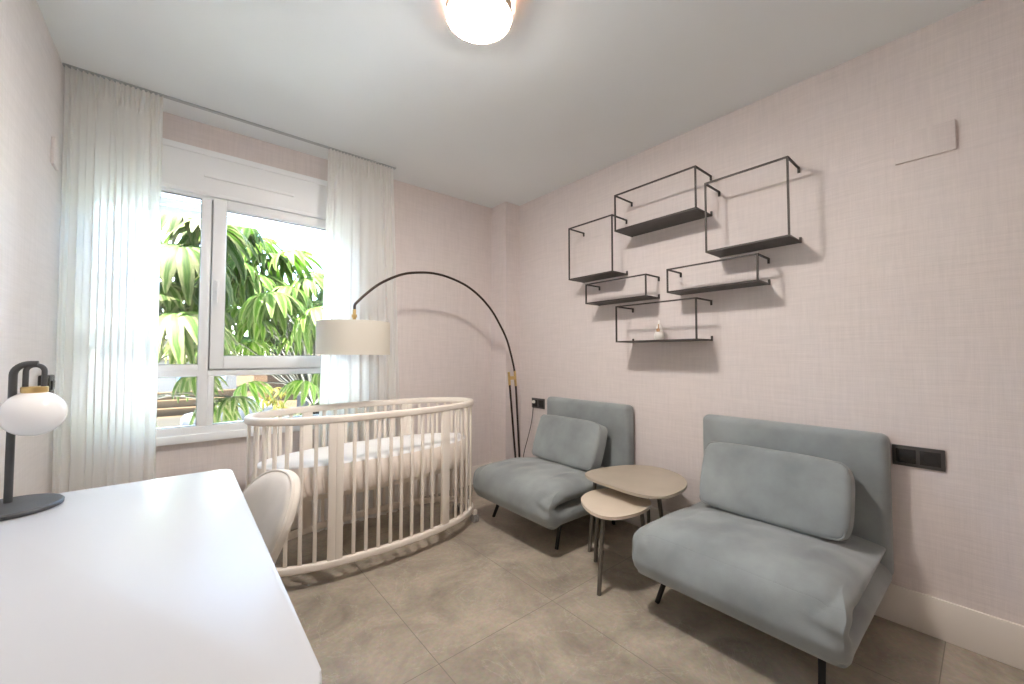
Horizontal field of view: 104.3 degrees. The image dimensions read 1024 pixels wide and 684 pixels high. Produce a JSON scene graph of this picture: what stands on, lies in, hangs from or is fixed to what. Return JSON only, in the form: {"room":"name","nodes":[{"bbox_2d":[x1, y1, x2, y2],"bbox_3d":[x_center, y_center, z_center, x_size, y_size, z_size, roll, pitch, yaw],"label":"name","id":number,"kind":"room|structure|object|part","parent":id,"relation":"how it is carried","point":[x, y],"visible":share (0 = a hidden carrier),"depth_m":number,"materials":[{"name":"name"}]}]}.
{"room":"nursery","nodes":[
{"label":"nursery","id":0,"kind":"room"},
{"bbox_2d":[0,0,64,498],"bbox_3d":[-0.957,-0.114,0.268,0.200,2.545,4.830,2,-3,-40],"label":"wall","id":1,"kind":"structure","parent":0,"point":[32,72],"depth_m":1.55,"materials":[{"name":"paint"}]},
{"bbox_2d":[37,375,54,392],"bbox_3d":[-2.030,0.189,1.737,0.041,0.090,0.085,2,-3,-40],"label":"switch","id":2,"kind":"object","parent":1,"relation":"attached to","point":[51,378],"visible":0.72,"depth_m":1.72,"materials":[{"name":"grey plastic"}]},
{"bbox_2d":[50,136,59,170],"bbox_3d":[-2.088,-0.859,1.819,0.012,0.120,0.102,2,-3,-40],"label":"access panel","id":3,"kind":"object","parent":1,"relation":"attached to","point":[55,147],"visible":1,"depth_m":1.80,"materials":[{"name":"plastic"}]},
{"bbox_2d":[155,112,491,500],"bbox_3d":[-1.246,-0.021,3.011,2.867,2.545,0.240,2,-3,-40],"label":"wall","id":4,"kind":"structure","parent":0,"point":[444,328],"depth_m":3.31,"materials":[{"name":"paint"}]},
{"bbox_2d":[156,138,326,446],"bbox_3d":[-1.693,-0.275,2.515,1.500,1.724,0.185,2,-3,-40],"label":"window","id":5,"kind":"structure","parent":4,"relation":"in","point":[224,185],"depth_m":2.40,"materials":[{"name":"white plastic"}]},
{"bbox_3d":[-1.754,-0.297,2.370,0.026,0.145,0.040,2,-3,-40],"label":"handle","id":6,"kind":"part","parent":5,"relation":"part of","materials":[{"name":"white plastic"}]},
{"bbox_3d":[-1.675,0.562,2.465,1.500,0.047,0.060,2,-3,-40],"label":"sill","id":7,"kind":"part","parent":5,"relation":"part of","materials":[{"name":"white plastic"}]},
{"bbox_2d":[161,194,325,240],"bbox_3d":[-1.747,-0.826,2.599,1.440,0.146,0.015,2,-3,-40],"label":"window blind","id":8,"kind":"object","parent":5,"relation":"attached to","point":[166,200],"depth_m":2.58,"materials":[{"name":"white plastic"}]},
{"bbox_3d":[-1.488,-0.343,2.667,0.844,1.030,0.077,2,-3,-40],"label":"sash","id":9,"kind":"part","parent":5,"relation":"part of","materials":[{"name":"white plastic"}]},
{"bbox_2d":[291,462,490,529],"bbox_3d":[-1.229,1.166,2.821,2.702,0.160,0.013,2,-3,-40],"label":"baseboard","id":10,"kind":"structure","parent":4,"relation":"attached to","point":[295,521],"depth_m":3.25,"materials":[{"name":"white paint"}]},
{"bbox_2d":[491,202,519,462],"bbox_3d":[-0.062,0.003,3.700,0.165,2.545,0.215,2,-3,-40],"label":"pillar","id":11,"kind":"structure","parent":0,"point":[505,224],"depth_m":3.64,"materials":[{"name":"paint"}]},
{"bbox_2d":[36,0,984,207],"bbox_3d":[0.222,-1.452,1.295,3.267,0.200,4.830,2,-3,-40],"label":"ceiling","id":12,"kind":"structure","parent":0,"point":[573,90],"depth_m":1.92,"materials":[{"name":"paint"}]},
{"bbox_2d":[62,63,395,169],"bbox_3d":[-1.508,-1.309,2.433,1.664,0.008,0.024,2,-3,-40],"label":"rail","id":13,"kind":"object","parent":12,"relation":"attached to","point":[64,64],"visible":1,"depth_m":2.28,"materials":[{"name":"silver metal"}]},
{"bbox_2d":[52,65,162,492],"bbox_3d":[-1.998,-0.058,1.982,0.370,2.521,0.038,2,-3,-40],"label":"sheer curtain","id":14,"kind":"object","parent":13,"relation":"hanging from","point":[106,374],"visible":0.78,"depth_m":1.98,"materials":[{"name":"white fabric"}]},
{"bbox_2d":[317,149,399,531],"bbox_3d":[-1.038,-0.031,2.780,0.593,2.521,0.038,2,-3,-40],"label":"sheer curtain","id":15,"kind":"object","parent":13,"relation":"hanging from","point":[360,219],"visible":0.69,"depth_m":2.77,"materials":[{"name":"white fabric"}]},
{"bbox_2d":[446,0,511,43],"bbox_3d":[-0.131,-1.304,1.578,0.262,0.077,0.262,2,-3,-40],"label":"ceiling lamp","id":16,"kind":"object","parent":12,"relation":"attached to","point":[472,21],"visible":1,"depth_m":1.56,"materials":[{"name":"white glass"}]},
{"bbox_2d":[275,485,1023,683],"bbox_3d":[0.222,1.291,1.202,3.267,0.200,4.830,2,-3,-40],"label":"floor","id":17,"kind":"structure","parent":0,"point":[489,600],"depth_m":1.70,"materials":[{"name":"tile"}]},
{"bbox_2d":[0,469,321,683],"bbox_3d":[-0.862,0.806,0.765,0.612,0.740,1.250,2,-3,-40],"label":"desk","id":18,"kind":"object","parent":17,"relation":"on","point":[174,579],"visible":1,"depth_m":0.69,"materials":[{"name":"white paint"}]},
{"bbox_2d":[0,361,67,520],"bbox_3d":[-1.328,0.248,1.057,0.196,0.395,0.196,2,-3,-40],"label":"desk lamp","id":19,"kind":"object","parent":18,"relation":"on","point":[35,410],"visible":1,"depth_m":1.07,"materials":[{"name":"white glass"}]},
{"bbox_3d":[-1.342,0.243,1.087,0.052,0.382,0.016,2,-3,-40],"label":"stem","id":20,"kind":"part","parent":19,"relation":"part of","materials":[{"name":"grey metal"}]},
{"bbox_3d":[-1.326,0.197,1.103,0.128,0.124,0.128,2,-3,-40],"label":"globe","id":21,"kind":"part","parent":19,"relation":"part of","materials":[{"name":"white glass"}]},
{"bbox_2d":[242,469,300,564],"bbox_3d":[-0.971,0.819,1.174,0.410,0.744,0.608,-1,-2,36],"label":"desk chair","id":22,"kind":"object","parent":17,"relation":"on","point":[272,498],"visible":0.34,"depth_m":1.33,"materials":[{"name":"beige fabric"}]},
{"bbox_2d":[244,397,478,576],"bbox_3d":[-0.825,0.810,2.423,1.375,0.844,0.625,2,-3,-40],"label":"crib","id":23,"kind":"object","parent":17,"relation":"on","point":[336,513],"visible":0.88,"depth_m":2.21,"materials":[{"name":"beige wood"}]},
{"bbox_3d":[-1.238,0.770,2.396,0.024,0.702,0.058,-1,-2,37],"label":"post","id":24,"kind":"part","parent":23,"relation":"part of","materials":[{"name":"beige wood"}]},
{"bbox_3d":[-0.913,0.758,2.017,0.037,0.702,0.024,1,-2,-29],"label":"post","id":25,"kind":"part","parent":23,"relation":"part of","materials":[{"name":"beige wood"}]},
{"bbox_3d":[-0.883,0.758,2.035,0.037,0.702,0.024,1,-2,-31],"label":"post","id":26,"kind":"part","parent":23,"relation":"part of","materials":[{"name":"beige wood"}]},
{"bbox_3d":[-0.825,0.409,2.436,1.360,0.040,0.591,2,-3,-40],"label":"rail","id":27,"kind":"part","parent":23,"relation":"part of","materials":[{"name":"beige wood"}]},
{"bbox_2d":[250,433,468,497],"bbox_3d":[-0.826,0.715,2.425,1.300,0.162,0.532,2,-3,-42],"label":"mattress","id":28,"kind":"object","parent":23,"relation":"on","point":[308,465],"visible":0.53,"depth_m":2.23,"materials":[{"name":"beige fabric"}]},
{"bbox_3d":[-0.825,1.129,2.412,1.360,0.040,0.591,2,-3,-40],"label":"rail","id":29,"kind":"part","parent":23,"relation":"part of","materials":[{"name":"beige wood"}]},
{"bbox_3d":[-0.825,0.808,2.423,1.206,0.024,0.437,2,-3,-40],"label":"mattress","id":30,"kind":"part","parent":23,"relation":"part of","materials":[{"name":"white fabric"}]},
{"bbox_3d":[-0.767,0.785,2.813,0.037,0.702,0.024,1,-2,-31],"label":"post","id":31,"kind":"part","parent":23,"relation":"part of","materials":[{"name":"beige wood"}]},
{"bbox_3d":[-0.737,0.785,2.831,0.037,0.702,0.024,1,-2,-29],"label":"post","id":32,"kind":"part","parent":23,"relation":"part of","materials":[{"name":"beige wood"}]},
{"bbox_3d":[-0.412,0.772,2.452,0.024,0.702,0.058,-1,-2,37],"label":"post","id":33,"kind":"part","parent":23,"relation":"part of","materials":[{"name":"beige wood"}]},
{"bbox_2d":[315,271,534,457],"bbox_3d":[-0.475,0.370,2.912,1.775,1.757,0.432,2,-3,-40],"label":"arc floor lamp","id":34,"kind":"object","parent":17,"relation":"on","point":[353,336],"visible":0.91,"depth_m":2.34,"materials":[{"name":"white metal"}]},
{"bbox_3d":[-0.991,-0.021,2.496,0.432,0.204,0.432,2,-3,-40],"label":"lamp shade","id":35,"kind":"part","parent":34,"relation":"part of","materials":[{"name":"fabric"}]},
{"bbox_3d":[-0.486,-0.118,2.959,1.381,0.778,0.028,2,-3,-42],"label":"arc arm","id":36,"kind":"part","parent":34,"relation":"part of","materials":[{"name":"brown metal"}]},
{"bbox_3d":[0.137,0.874,3.423,0.134,0.685,0.017,1,-2,-36],"label":"cord","id":37,"kind":"part","parent":34,"relation":"part of","materials":[{"name":"grey plastic"}]},
{"bbox_2d":[473,396,633,549],"bbox_3d":[0.272,0.839,2.741,0.829,0.817,0.790,2,-3,-40],"label":"armchair","id":38,"kind":"object","parent":17,"relation":"on","point":[548,494],"visible":0.78,"depth_m":2.58,"materials":[{"name":"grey fabric"}]},
{"bbox_3d":[-0.096,1.154,2.843,0.093,0.194,0.025,0,-2,-2],"label":"leg","id":39,"kind":"part","parent":38,"relation":"part of","materials":[{"name":"black metal"}]},
{"bbox_3d":[0.239,0.950,2.710,0.743,0.246,0.789,2,-3,-40],"label":"seat","id":40,"kind":"part","parent":38,"relation":"part of","materials":[{"name":"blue fabric"}]},
{"bbox_3d":[0.282,1.139,2.383,0.026,0.191,0.069,-2,-3,41],"label":"leg","id":41,"kind":"part","parent":38,"relation":"part of","materials":[{"name":"black metal"}]},
{"bbox_2d":[532,414,607,470],"bbox_3d":[0.402,0.716,2.864,0.209,0.337,0.595,2,-3,-40],"label":"cushion","id":42,"kind":"object","parent":38,"relation":"on","point":[575,443],"visible":0.94,"depth_m":2.76,"materials":[{"name":"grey fabric"}]},
{"bbox_3d":[0.555,0.744,2.980,0.092,0.611,0.790,2,-3,-40],"label":"backrest","id":43,"kind":"part","parent":38,"relation":"part of","materials":[{"name":"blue fabric"}]},
{"bbox_2d":[581,488,651,595],"bbox_3d":[0.529,1.029,2.086,0.407,0.386,0.347,2,-3,-40],"label":"side table","id":44,"kind":"object","parent":17,"relation":"on","point":[608,503],"visible":0.89,"depth_m":2.03,"materials":[{"name":"beige wood"}]},
{"bbox_3d":[0.472,1.040,2.209,0.021,0.373,0.059,1,-2,-17],"label":"leg","id":45,"kind":"part","parent":44,"relation":"part of","materials":[{"name":"grey metal"}]},
{"bbox_3d":[0.433,1.030,1.933,0.064,0.373,0.021,2,-3,-44],"label":"leg","id":46,"kind":"part","parent":44,"relation":"part of","materials":[{"name":"grey metal"}]},
{"bbox_3d":[0.702,1.036,2.108,0.060,0.373,0.021,0,-2,0],"label":"leg","id":47,"kind":"part","parent":44,"relation":"part of","materials":[{"name":"grey metal"}]},
{"bbox_2d":[585,465,686,551],"bbox_3d":[0.735,1.001,2.273,0.526,0.457,0.533,2,-3,-40],"label":"side table","id":48,"kind":"object","parent":17,"relation":"on","point":[643,481],"visible":0.93,"depth_m":2.23,"materials":[{"name":"beige wood"}]},
{"bbox_3d":[0.472,1.009,2.334,0.060,0.443,0.021,-1,-2,24],"label":"leg","id":49,"kind":"part","parent":48,"relation":"part of","materials":[{"name":"grey metal"}]},
{"bbox_3d":[0.834,1.013,2.436,0.021,0.443,0.062,-1,-2,36],"label":"leg","id":50,"kind":"part","parent":48,"relation":"part of","materials":[{"name":"grey metal"}]},
{"bbox_3d":[0.806,1.002,2.121,0.089,0.444,0.021,1,-2,-23],"label":"leg","id":51,"kind":"part","parent":48,"relation":"part of","materials":[{"name":"grey metal"}]},
{"bbox_2d":[632,414,893,683],"bbox_3d":[1.080,0.805,1.754,0.829,0.817,0.785,2,-3,-40],"label":"armchair","id":52,"kind":"object","parent":17,"relation":"on","point":[817,596],"visible":0.87,"depth_m":1.58,"materials":[{"name":"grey fabric"}]},
{"bbox_3d":[0.712,1.121,1.855,0.093,0.194,0.025,0,-2,-2],"label":"leg","id":53,"kind":"part","parent":52,"relation":"part of","materials":[{"name":"black metal"}]},
{"bbox_3d":[1.047,0.917,1.723,0.743,0.246,0.784,2,-3,-40],"label":"seat","id":54,"kind":"part","parent":52,"relation":"part of","materials":[{"name":"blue fabric"}]},
{"bbox_2d":[699,442,854,541],"bbox_3d":[1.217,0.681,1.881,0.201,0.339,0.610,2,-3,-40],"label":"cushion","id":55,"kind":"object","parent":52,"relation":"on","point":[805,494],"visible":1,"depth_m":1.79,"materials":[{"name":"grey fabric"}]},
{"bbox_3d":[1.363,0.710,1.993,0.092,0.611,0.785,2,-3,-40],"label":"backrest","id":56,"kind":"part","parent":52,"relation":"part of","materials":[{"name":"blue fabric"}]},
{"bbox_3d":[1.089,1.105,1.396,0.026,0.191,0.069,-2,-3,41],"label":"leg","id":57,"kind":"part","parent":52,"relation":"part of","materials":[{"name":"black metal"}]},
{"bbox_2d":[520,0,1023,625],"bbox_3d":[1.401,-0.047,2.228,0.200,2.545,4.830,2,-3,-40],"label":"wall","id":58,"kind":"structure","parent":0,"point":[897,313],"depth_m":1.88,"materials":[{"name":"paint"}]},
{"bbox_2d":[532,398,544,408],"bbox_3d":[0.226,0.532,3.455,0.013,0.086,0.157,2,-3,-40],"label":"wall socket","id":59,"kind":"object","parent":58,"relation":"attached to","point":[539,403],"visible":1,"depth_m":3.44,"materials":[{"name":"grey plastic"}]},
{"bbox_2d":[538,400,542,406],"bbox_3d":[0.246,0.531,3.424,0.005,0.058,0.060,2,-3,-40],"label":"outlet","id":60,"kind":"object","parent":59,"relation":"attached to","point":[540,402],"depth_m":3.42,"materials":[{"name":"grey plastic"}]},
{"bbox_2d":[568,214,627,282],"bbox_3d":[0.618,-0.662,2.892,0.177,0.392,0.397,2,-3,-40],"label":"wall shelf","id":61,"kind":"object","parent":58,"relation":"attached to","point":[609,274],"visible":1,"depth_m":2.85,"materials":[{"name":"brown metal"}]},
{"bbox_2d":[585,274,659,305],"bbox_3d":[0.748,-0.350,2.737,0.162,0.144,0.490,2,-3,-40],"label":"wall shelf","id":62,"kind":"object","parent":58,"relation":"attached to","point":[643,297],"visible":1,"depth_m":2.69,"materials":[{"name":"brown metal"}]},
{"bbox_2d":[614,165,712,236],"bbox_3d":[0.932,-0.861,2.501,0.202,0.244,0.548,2,-3,-40],"label":"wall shelf","id":63,"kind":"object","parent":58,"relation":"attached to","point":[695,213],"visible":1,"depth_m":2.45,"materials":[{"name":"brown metal"}]},
{"bbox_2d":[615,297,712,342],"bbox_3d":[0.931,-0.122,2.481,0.199,0.239,0.539,2,-3,-40],"label":"wall shelf","id":64,"kind":"object","parent":58,"relation":"attached to","point":[695,298],"visible":1,"depth_m":2.37,"materials":[{"name":"brown metal"}]},
{"bbox_2d":[654,320,663,339],"bbox_3d":[0.931,-0.074,2.519,0.062,0.132,0.062,2,-3,-40],"label":"ornament","id":65,"kind":"object","parent":64,"relation":"on","point":[659,335],"visible":0.98,"depth_m":2.50,"materials":[{"name":"white ceramic"}]},
{"bbox_2d":[666,253,769,295],"bbox_3d":[1.149,-0.371,2.249,0.170,0.143,0.494,2,-3,-40],"label":"wall shelf","id":66,"kind":"object","parent":58,"relation":"attached to","point":[757,282],"visible":1,"depth_m":2.19,"materials":[{"name":"brown metal"}]},
{"bbox_2d":[704,156,801,257],"bbox_3d":[1.265,-0.692,2.109,0.184,0.389,0.399,2,-3,-40],"label":"wall shelf","id":67,"kind":"object","parent":58,"relation":"attached to","point":[779,241],"visible":1,"depth_m":2.06,"materials":[{"name":"brown metal"}]},
{"bbox_2d":[622,506,1023,670],"bbox_3d":[1.400,1.139,2.022,0.013,0.160,4.175,2,-3,-40],"label":"baseboard","id":68,"kind":"structure","parent":58,"relation":"attached to","point":[1001,640],"depth_m":1.58,"materials":[{"name":"white paint"}]},
{"bbox_2d":[892,444,945,471],"bbox_3d":[1.707,0.486,1.674,0.014,0.086,0.157,2,-3,-40],"label":"wall socket","id":69,"kind":"object","parent":58,"relation":"attached to","point":[918,457],"visible":1,"depth_m":1.67,"materials":[{"name":"grey plastic"}]},
{"bbox_2d":[920,451,940,467],"bbox_3d":[1.728,0.485,1.644,0.005,0.058,0.060,2,-3,-40],"label":"outlet","id":70,"kind":"object","parent":69,"relation":"attached to","point":[928,459],"depth_m":1.64,"materials":[{"name":"grey plastic"}]},
{"bbox_2d":[894,119,955,164],"bbox_3d":[1.740,-0.840,1.681,0.013,0.123,0.179,2,-3,-40],"label":"access panel","id":71,"kind":"object","parent":58,"relation":"attached to","point":[939,138],"visible":1,"depth_m":1.67,"materials":[{"name":"plastic"}]},
{"label":"outside","id":72,"kind":"structure","parent":0,"visible":0},
{"bbox_3d":[-4.311,4.014,8.178,44.000,0.030,11.710,2,-3,-40],"label":"courtyard","id":73,"kind":"object","parent":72,"visible":0},
{"bbox_2d":[156,205,261,427],"bbox_3d":[-3.414,1.308,3.162,2.644,5.109,1.920,0,-2,-3],"label":"tree","id":74,"kind":"object","parent":73,"relation":"on","point":[178,321],"visible":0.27,"depth_m":3.07,"materials":[{"name":"green plant"}]},
{"bbox_2d":[163,225,323,413],"bbox_3d":[-2.101,1.388,4.678,3.108,5.056,2.451,2,-3,-40],"label":"tree","id":75,"kind":"object","parent":73,"relation":"on","point":[269,308],"visible":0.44,"depth_m":3.98,"materials":[{"name":"green plant"}]},
{"bbox_2d":[259,386,286,417],"bbox_3d":[-4.464,2.495,7.329,1.596,3.352,1.657,0,-2,-6],"label":"shrub","id":76,"kind":"object","parent":73,"relation":"on","point":[274,403],"visible":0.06,"depth_m":7.33,"materials":[{"name":"yellow plant"}]},
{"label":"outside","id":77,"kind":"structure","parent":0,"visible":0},
{"bbox_2d":[156,414,295,427],"bbox_3d":[-6.281,4.787,30.858,150.000,0.020,7.300,2,-3,-40],"label":"road","id":78,"kind":"structure","parent":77,"point":[163,422],"depth_m":22.15,"materials":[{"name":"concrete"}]},
{"bbox_2d":[180,397,276,425],"bbox_3d":[-14.688,3.706,20.785,4.050,1.460,1.720,2,-3,-40],"label":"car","id":79,"kind":"object","parent":78,"relation":"on","point":[185,420],"visible":0.06,"depth_m":20.31,"materials":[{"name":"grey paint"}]},
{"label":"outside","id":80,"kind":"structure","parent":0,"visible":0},
{"bbox_2d":[157,375,310,418],"bbox_3d":[-40.674,6.347,72.168,150.000,0.300,156.750,2,-3,-40],"label":"ground","id":81,"kind":"structure","parent":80,"point":[240,379],"depth_m":38.24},
{"bbox_2d":[157,353,236,391],"bbox_3d":[-34.345,2.760,41.602,9.300,4.800,8.800,2,-3,-40],"label":"house","id":82,"kind":"structure","parent":81,"relation":"on","point":[163,384],"depth_m":37.93,"materials":[{"name":"white paint"}]},
{"bbox_2d":[157,389,252,416],"bbox_3d":[-25.135,3.847,22.745,18.600,1.350,2.300,2,-3,-40],"label":"wall","id":83,"kind":"structure","parent":81,"relation":"on","point":[166,406],"depth_m":25.25,"materials":[{"name":"stone"}]},
{"bbox_2d":[254,348,312,400],"bbox_3d":[-17.445,2.907,40.046,14.300,4.400,8.800,2,-3,-40],"label":"house","id":84,"kind":"structure","parent":81,"relation":"on","point":[264,378],"depth_m":33.30,"materials":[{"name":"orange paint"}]},
{"bbox_2d":[271,323,308,415],"bbox_3d":[-10.934,1.579,20.842,3.490,5.775,3.463,2,-3,-40],"label":"palm tree","id":85,"kind":"object","parent":81,"relation":"on","point":[306,403],"visible":0.02,"depth_m":20.52,"materials":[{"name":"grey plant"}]}
]}

